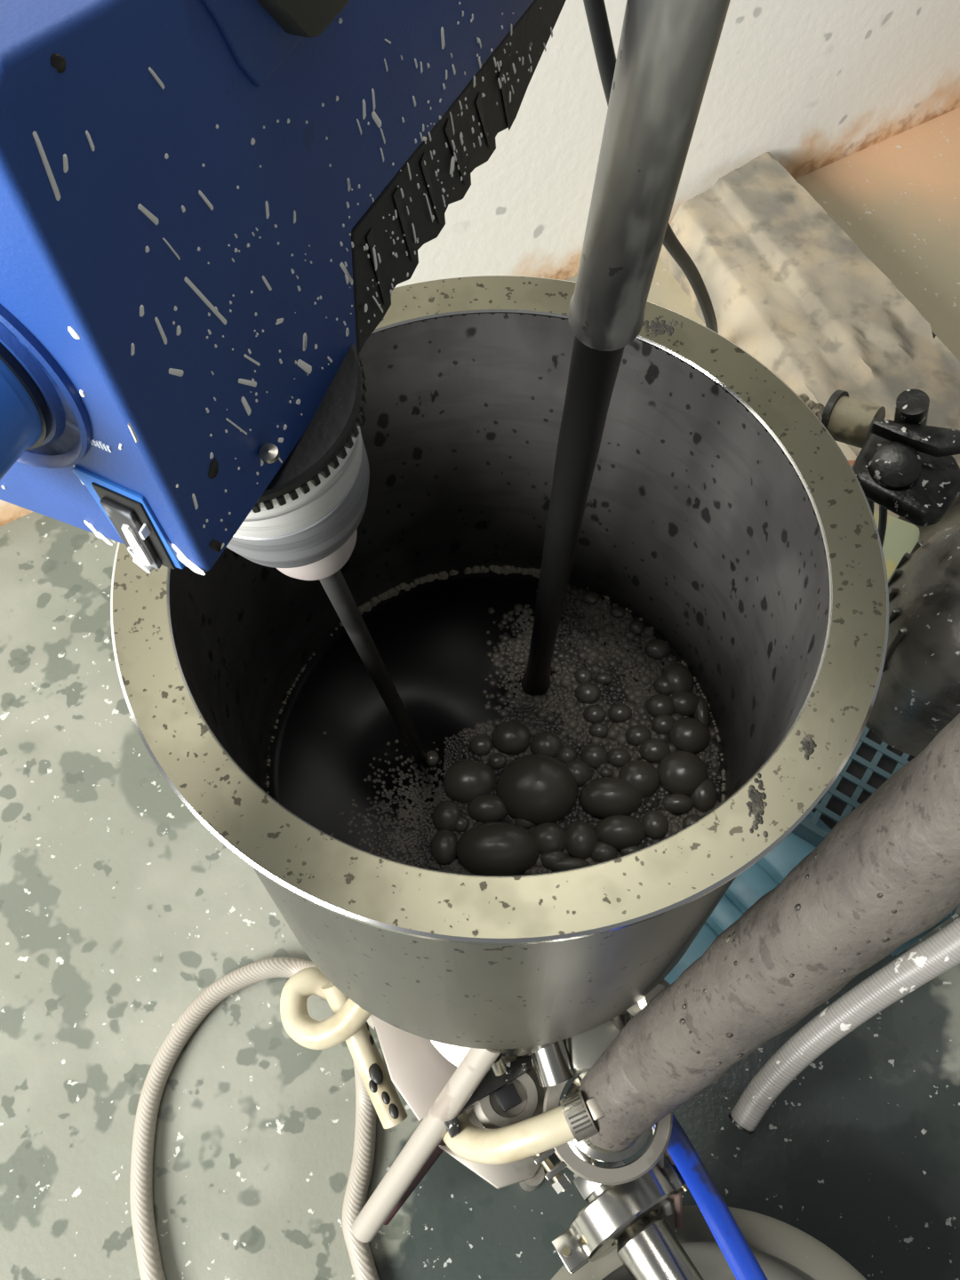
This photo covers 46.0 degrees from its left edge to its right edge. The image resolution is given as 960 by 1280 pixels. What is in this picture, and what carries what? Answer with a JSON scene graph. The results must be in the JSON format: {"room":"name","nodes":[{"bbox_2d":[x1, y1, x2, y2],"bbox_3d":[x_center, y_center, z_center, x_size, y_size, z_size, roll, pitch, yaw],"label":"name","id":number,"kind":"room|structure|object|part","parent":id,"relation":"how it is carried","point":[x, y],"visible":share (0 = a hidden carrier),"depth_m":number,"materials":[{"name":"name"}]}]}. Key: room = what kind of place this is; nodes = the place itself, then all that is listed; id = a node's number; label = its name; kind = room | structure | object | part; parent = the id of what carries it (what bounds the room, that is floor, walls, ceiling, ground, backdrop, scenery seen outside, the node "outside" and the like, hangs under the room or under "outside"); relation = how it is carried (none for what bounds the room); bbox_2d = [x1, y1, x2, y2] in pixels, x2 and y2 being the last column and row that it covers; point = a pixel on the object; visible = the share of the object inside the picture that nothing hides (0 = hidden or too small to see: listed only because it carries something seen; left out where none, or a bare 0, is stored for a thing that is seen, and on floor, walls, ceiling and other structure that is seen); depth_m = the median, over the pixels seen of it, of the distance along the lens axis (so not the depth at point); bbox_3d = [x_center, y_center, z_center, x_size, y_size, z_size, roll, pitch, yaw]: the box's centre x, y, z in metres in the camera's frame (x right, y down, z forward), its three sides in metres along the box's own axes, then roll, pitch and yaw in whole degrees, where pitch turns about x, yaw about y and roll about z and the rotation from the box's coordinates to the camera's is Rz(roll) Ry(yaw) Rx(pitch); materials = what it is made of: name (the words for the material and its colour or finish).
{"room":"industrial interior","nodes":[
{"label":"industrial interior","id":0,"kind":"room"},
{"bbox_2d":[0,107,959,1279],"bbox_3d":[0.010,0.110,1.134,4.080,0.034,4.080,-1,62,0],"label":"floor","id":1,"kind":"structure","parent":0,"point":[119,908],"depth_m":0.98,"materials":[{"name":"concrete"}]},
{"bbox_2d":[129,957,375,1279],"bbox_3d":[-0.197,0.443,0.896,0.204,0.080,0.396,8,62,4],"label":"hose","id":2,"kind":"object","parent":1,"relation":"on","point":[147,1247],"visible":0.8,"depth_m":0.95,"materials":[{"name":"white plastic"}]},
{"bbox_2d":[341,1031,379,1279],"bbox_3d":[-0.081,0.482,0.885,0.050,0.060,0.337,-10,62,-5],"label":"hose","id":3,"kind":"object","parent":1,"relation":"on","point":[364,1267],"visible":0.77,"depth_m":0.92,"materials":[{"name":"white plastic"}]},
{"bbox_2d":[370,1010,633,1191],"bbox_3d":[0.020,0.296,0.861,0.183,0.287,0.186,41,69,20],"label":"pump","id":4,"kind":"object","parent":1,"relation":"on","point":[420,1068],"visible":0.18,"depth_m":0.84,"materials":[{"name":"metal"}]},
{"bbox_2d":[280,966,407,1128],"bbox_3d":[-0.100,0.310,0.878,0.136,0.079,0.060,37,68,18],"label":"hook","id":5,"kind":"object","parent":4,"relation":"hanging from","point":[348,1023],"visible":0.91,"depth_m":0.87,"materials":[{"name":"beige plastic"}]},
{"bbox_3d":[-0.039,0.306,0.850,0.065,0.007,0.093,-18,63,-9],"label":"support plate","id":6,"kind":"part","parent":4,"relation":"part of","materials":[{"name":"beige metal"}]},
{"bbox_2d":[383,1138,446,1224],"bbox_3d":[-0.044,0.406,0.869,0.009,0.092,0.099,39,69,19],"label":"rod","id":7,"kind":"object","parent":4,"relation":"attached to","point":[436,1153],"visible":0.34,"depth_m":0.87,"materials":[{"name":"metal"}]},
{"bbox_2d":[352,1048,501,1242],"bbox_3d":[-0.040,0.356,0.804,0.019,0.174,0.160,37,68,18],"label":"tube","id":8,"kind":"object","parent":4,"relation":"attached to","point":[476,1063],"visible":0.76,"depth_m":0.80,"materials":[{"name":"white plastic"}]},
{"bbox_3d":[0.012,0.367,0.865,0.093,0.007,0.078,30,66,15],"label":"plate","id":9,"kind":"part","parent":4,"relation":"part of","materials":[{"name":"metal"}]},
{"bbox_3d":[0.020,0.231,0.803,0.143,0.122,0.143,-1,62,0],"label":"pump casing","id":10,"kind":"part","parent":4,"relation":"part of","materials":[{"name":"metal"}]},
{"bbox_2d":[110,275,888,1048],"bbox_3d":[0.009,0.041,0.646,0.340,0.334,0.340,-28,65,-14],"label":"hopper","id":11,"kind":"object","parent":4,"relation":"on","point":[721,511],"visible":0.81,"depth_m":0.57,"materials":[{"name":"metal"}]},
{"bbox_2d":[0,0,566,763],"bbox_3d":[-0.050,-0.055,0.497,0.110,0.601,0.335,23,64,12],"label":"overhead stirrer","id":12,"kind":"object","parent":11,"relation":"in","point":[210,210],"visible":0.99,"depth_m":0.25,"materials":[{"name":"blue plastic"}]},
{"bbox_2d":[50,53,65,72],"bbox_3d":[-0.069,-0.094,0.185,0.001,0.003,0.003,24,65,13],"label":"paint spot","id":13,"kind":"object","parent":12,"relation":"on","point":[58,60],"depth_m":0.18,"materials":[{"name":"black paint"}]},
{"bbox_2d":[72,465,184,568],"bbox_3d":[-0.084,-0.029,0.271,0.023,0.030,0.002,22,64,12],"label":"switch","id":14,"kind":"object","parent":12,"relation":"attached to","point":[142,509],"depth_m":0.26,"materials":[{"name":"black plastic"}]},
{"bbox_2d":[208,458,218,479],"bbox_3d":[-0.062,-0.040,0.266,0.001,0.005,0.004,21,64,11],"label":"paint spot","id":15,"kind":"object","parent":12,"relation":"attached to","point":[212,463],"depth_m":0.27,"materials":[{"name":"black paint"}]},
{"bbox_2d":[208,539,221,552],"bbox_3d":[-0.065,-0.023,0.278,0.001,0.006,0.004,24,64,13],"label":"paint spot","id":16,"kind":"object","parent":12,"relation":"attached to","point":[214,545],"depth_m":0.28,"materials":[{"name":"black paint"}]},
{"bbox_3d":[-0.039,-0.136,0.228,0.004,0.031,0.058,25,65,13],"label":"plate","id":17,"kind":"part","parent":12,"relation":"part of","materials":[{"name":"blue metal"}]},
{"bbox_2d":[351,0,566,353],"bbox_3d":[-0.029,-0.188,0.360,0.089,0.043,0.215,22,64,12],"label":"vent","id":18,"kind":"object","parent":12,"relation":"attached to","point":[400,204],"depth_m":0.32,"materials":[{"name":"black plastic"}]},
{"bbox_2d":[265,565,725,875],"bbox_3d":[0.010,0.079,0.718,0.289,0.034,0.292,-1,62,0],"label":"liquid","id":19,"kind":"object","parent":11,"relation":"in","point":[621,753],"visible":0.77,"depth_m":0.73,"materials":[{"name":"black liquid"}]},
{"bbox_2d":[568,0,730,351],"bbox_3d":[0.059,-0.206,0.249,0.030,0.445,0.089,-18,63,-9],"label":"pipe","id":20,"kind":"object","parent":11,"relation":"in","point":[667,51],"visible":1,"depth_m":0.36,"materials":[{"name":"grey metal"}]},
{"bbox_2d":[521,335,624,695],"bbox_3d":[0.044,-0.049,0.601,0.036,0.346,0.021,8,62,5],"label":"stream","id":21,"kind":"object","parent":20,"relation":"attached to","point":[593,373],"visible":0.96,"depth_m":0.54,"materials":[{"name":"black liquid"}]},
{"bbox_2d":[444,1039,575,1137],"bbox_3d":[0.021,0.314,0.784,0.098,0.060,0.052,-22,64,-11],"label":"valve","id":22,"kind":"object","parent":4,"relation":"attached to","point":[510,1092],"visible":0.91,"depth_m":0.79,"materials":[{"name":"metal"}]},
{"bbox_3d":[0.001,0.315,0.800,0.077,0.017,0.030,-36,67,-17],"label":"lever","id":23,"kind":"part","parent":22,"relation":"part of","materials":[{"name":"metal"}]},
{"bbox_2d":[495,1082,521,1111],"bbox_3d":[0.020,0.322,0.796,0.014,0.007,0.014,-25,64,-12],"label":"socket","id":24,"kind":"object","parent":22,"relation":"attached to","point":[508,1095],"depth_m":0.79,"materials":[{"name":"black"}]},
{"bbox_2d":[442,1090,605,1164],"bbox_3d":[0.040,0.331,0.788,0.145,0.128,0.064,-1,62,0],"label":"hose","id":25,"kind":"object","parent":4,"relation":"attached to","point":[575,1117],"visible":0.8,"depth_m":0.75,"materials":[{"name":"rubber"}]},
{"bbox_3d":[0.040,0.423,0.891,0.017,0.099,0.017,-1,62,0],"label":"leg","id":26,"kind":"part","parent":4,"relation":"part of","materials":[{"name":"metal"}]},
{"bbox_2d":[565,1072,651,1162],"bbox_3d":[0.087,0.329,0.783,0.060,0.068,0.060,-1,62,0],"label":"tube elbow","id":27,"kind":"object","parent":4,"relation":"attached to","point":[587,1148],"visible":0.3,"depth_m":0.76,"materials":[{"name":"metal"}]},
{"bbox_2d":[578,712,959,1151],"bbox_3d":[0.185,0.105,0.516,0.292,0.672,0.061,-29,65,-14],"label":"tube","id":28,"kind":"object","parent":27,"relation":"attached to","point":[887,873],"visible":1,"depth_m":0.55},
{"bbox_2d":[533,1070,672,1193],"bbox_3d":[0.083,0.325,0.771,0.099,0.021,0.093,-1,62,0],"label":"clamp","id":29,"kind":"object","parent":28,"relation":"attached to","point":[630,1172],"visible":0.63,"depth_m":0.76,"materials":[{"name":"metal"}]},
{"bbox_2d":[626,979,669,1015],"bbox_3d":[0.111,0.249,0.771,0.034,0.100,0.028,36,68,18],"label":"bolt","id":30,"kind":"object","parent":28,"relation":"attached to","point":[634,1010],"visible":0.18,"depth_m":0.73,"materials":[{"name":"silver metal"}]},
{"bbox_2d":[567,1140,703,1279],"bbox_3d":[0.138,0.450,0.767,0.041,0.079,0.261,-29,65,-14],"label":"drain pipe","id":31,"kind":"object","parent":4,"relation":"attached to","point":[648,1250],"visible":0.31,"depth_m":0.78,"materials":[{"name":"metal"}]},
{"bbox_2d":[552,1152,688,1274],"bbox_3d":[0.100,0.408,0.805,0.104,0.082,0.038,-29,65,-14],"label":"clamp","id":32,"kind":"object","parent":31,"relation":"attached to","point":[592,1235],"visible":0.87,"depth_m":0.78,"materials":[{"name":"metal"}]},
{"bbox_2d":[652,1113,767,1279],"bbox_3d":[0.180,0.434,0.748,0.026,0.104,0.258,-23,64,-11],"label":"tube","id":33,"kind":"object","parent":31,"relation":"attached to","point":[726,1232],"visible":0.77,"depth_m":0.76,"materials":[{"name":"plastic"}]},
{"bbox_2d":[652,1127,672,1215],"bbox_3d":[0.129,0.368,0.816,0.009,0.031,0.084,-7,62,-3],"label":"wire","id":34,"kind":"object","parent":33,"relation":"attached to","point":[668,1208],"visible":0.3,"depth_m":0.81,"materials":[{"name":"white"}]},
{"bbox_2d":[665,1149,683,1227],"bbox_3d":[0.136,0.370,0.815,0.010,0.031,0.095,-9,62,-4],"label":"wire","id":35,"kind":"object","parent":33,"relation":"attached to","point":[677,1200],"visible":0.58,"depth_m":0.80,"materials":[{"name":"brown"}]},
{"bbox_2d":[583,0,718,333],"bbox_3d":[0.216,-0.297,0.923,0.130,0.748,0.490,26,65,13],"label":"cable","id":36,"kind":"object","parent":1,"relation":"on","point":[596,11],"visible":0.43,"depth_m":0.58,"materials":[{"name":"black plastic"}]},
{"bbox_2d":[550,1205,866,1279],"bbox_3d":[0.164,0.578,0.802,0.315,0.102,0.315,-1,62,0],"label":"bucket","id":37,"kind":"object","parent":1,"relation":"on","point":[781,1250],"visible":0.65,"depth_m":0.82,"materials":[{"name":"plastic"}]},
{"bbox_2d":[664,811,831,984],"bbox_3d":[0.220,0.242,0.973,0.197,0.122,0.068,-37,68,-18],"label":"tub","id":38,"kind":"object","parent":1,"relation":"on","point":[763,876],"visible":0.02,"depth_m":0.94,"materials":[{"name":"plastic"}]},
{"bbox_2d":[659,152,959,527],"bbox_3d":[0.389,-0.348,1.316,0.211,0.082,0.519,-24,64,-12],"label":"stone block","id":39,"kind":"object","parent":1,"relation":"on","point":[786,284],"visible":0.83,"depth_m":1.30,"materials":[{"name":"white stone"}]},
{"bbox_2d":[792,725,959,956],"bbox_3d":[0.342,0.139,1.014,0.214,0.147,0.176,31,66,16],"label":"crate","id":40,"kind":"object","parent":1,"relation":"on","point":[872,762],"visible":0.12,"depth_m":0.95,"materials":[{"name":"teal plastic"}]},
{"bbox_2d":[728,916,959,1134],"bbox_3d":[0.296,0.279,0.858,0.248,0.175,0.038,-32,66,-16],"label":"hose","id":41,"kind":"object","parent":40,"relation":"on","point":[938,954],"visible":1,"depth_m":0.87,"materials":[{"name":"plastic"}]},
{"bbox_2d":[811,729,915,830],"bbox_3d":[0.342,0.123,0.984,0.187,0.007,0.168,31,66,16],"label":"grid","id":42,"kind":"object","parent":40,"relation":"on","point":[856,770],"depth_m":0.98,"materials":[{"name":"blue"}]},
{"bbox_2d":[848,460,919,580],"bbox_3d":[0.375,-0.052,1.107,0.076,0.162,0.188,-1,62,0],"label":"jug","id":43,"kind":"object","parent":1,"relation":"on","point":[900,538],"visible":0.06,"depth_m":1.05,"materials":[{"name":"plastic"}]},
{"bbox_2d":[865,522,959,756],"bbox_3d":[0.364,0.078,0.844,0.242,0.503,0.114,-1,62,0],"label":"drum","id":44,"kind":"object","parent":1,"relation":"on","point":[918,694],"visible":0.69,"depth_m":0.66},
{"bbox_2d":[0,0,959,526],"bbox_3d":[0.400,-1.058,0.774,4.080,1.768,0.102,-27,65,-13],"label":"wall","id":45,"kind":"structure","parent":0,"point":[812,85],"depth_m":1.32,"materials":[{"name":"white paint"}]},
{"bbox_2d":[851,388,959,526],"bbox_3d":[0.235,-0.100,0.610,0.059,0.038,0.057,36,68,18],"label":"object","id":46,"kind":"object","parent":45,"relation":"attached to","point":[906,466],"visible":0.91,"depth_m":0.61,"materials":[{"name":"metal"}]},
{"bbox_2d":[798,389,885,448],"bbox_3d":[0.207,-0.130,0.655,0.052,0.035,0.031,26,65,14],"label":"pipe","id":47,"kind":"object","parent":46,"relation":"attached to","point":[848,420],"visible":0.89,"depth_m":0.64,"materials":[{"name":"metal"}]},
{"bbox_2d":[866,498,874,516],"bbox_3d":[0.274,-0.090,0.796,0.008,0.138,0.076,38,68,19],"label":"wire","id":48,"kind":"object","parent":46,"relation":"hanging from","point":[871,503],"visible":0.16,"depth_m":0.76,"materials":[{"name":"black"}]},
{"bbox_2d":[878,504,887,547],"bbox_3d":[0.280,-0.076,0.788,0.067,0.138,0.008,-41,69,-19],"label":"wire","id":49,"kind":"object","parent":46,"relation":"hanging from","point":[883,512],"visible":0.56,"depth_m":0.76,"materials":[{"name":"black"}]},
{"bbox_3d":[0.234,-0.089,0.619,0.057,0.012,0.048,28,65,14],"label":"bracket plate","id":50,"kind":"part","parent":46,"relation":"part of","materials":[{"name":"metal"}]}
]}

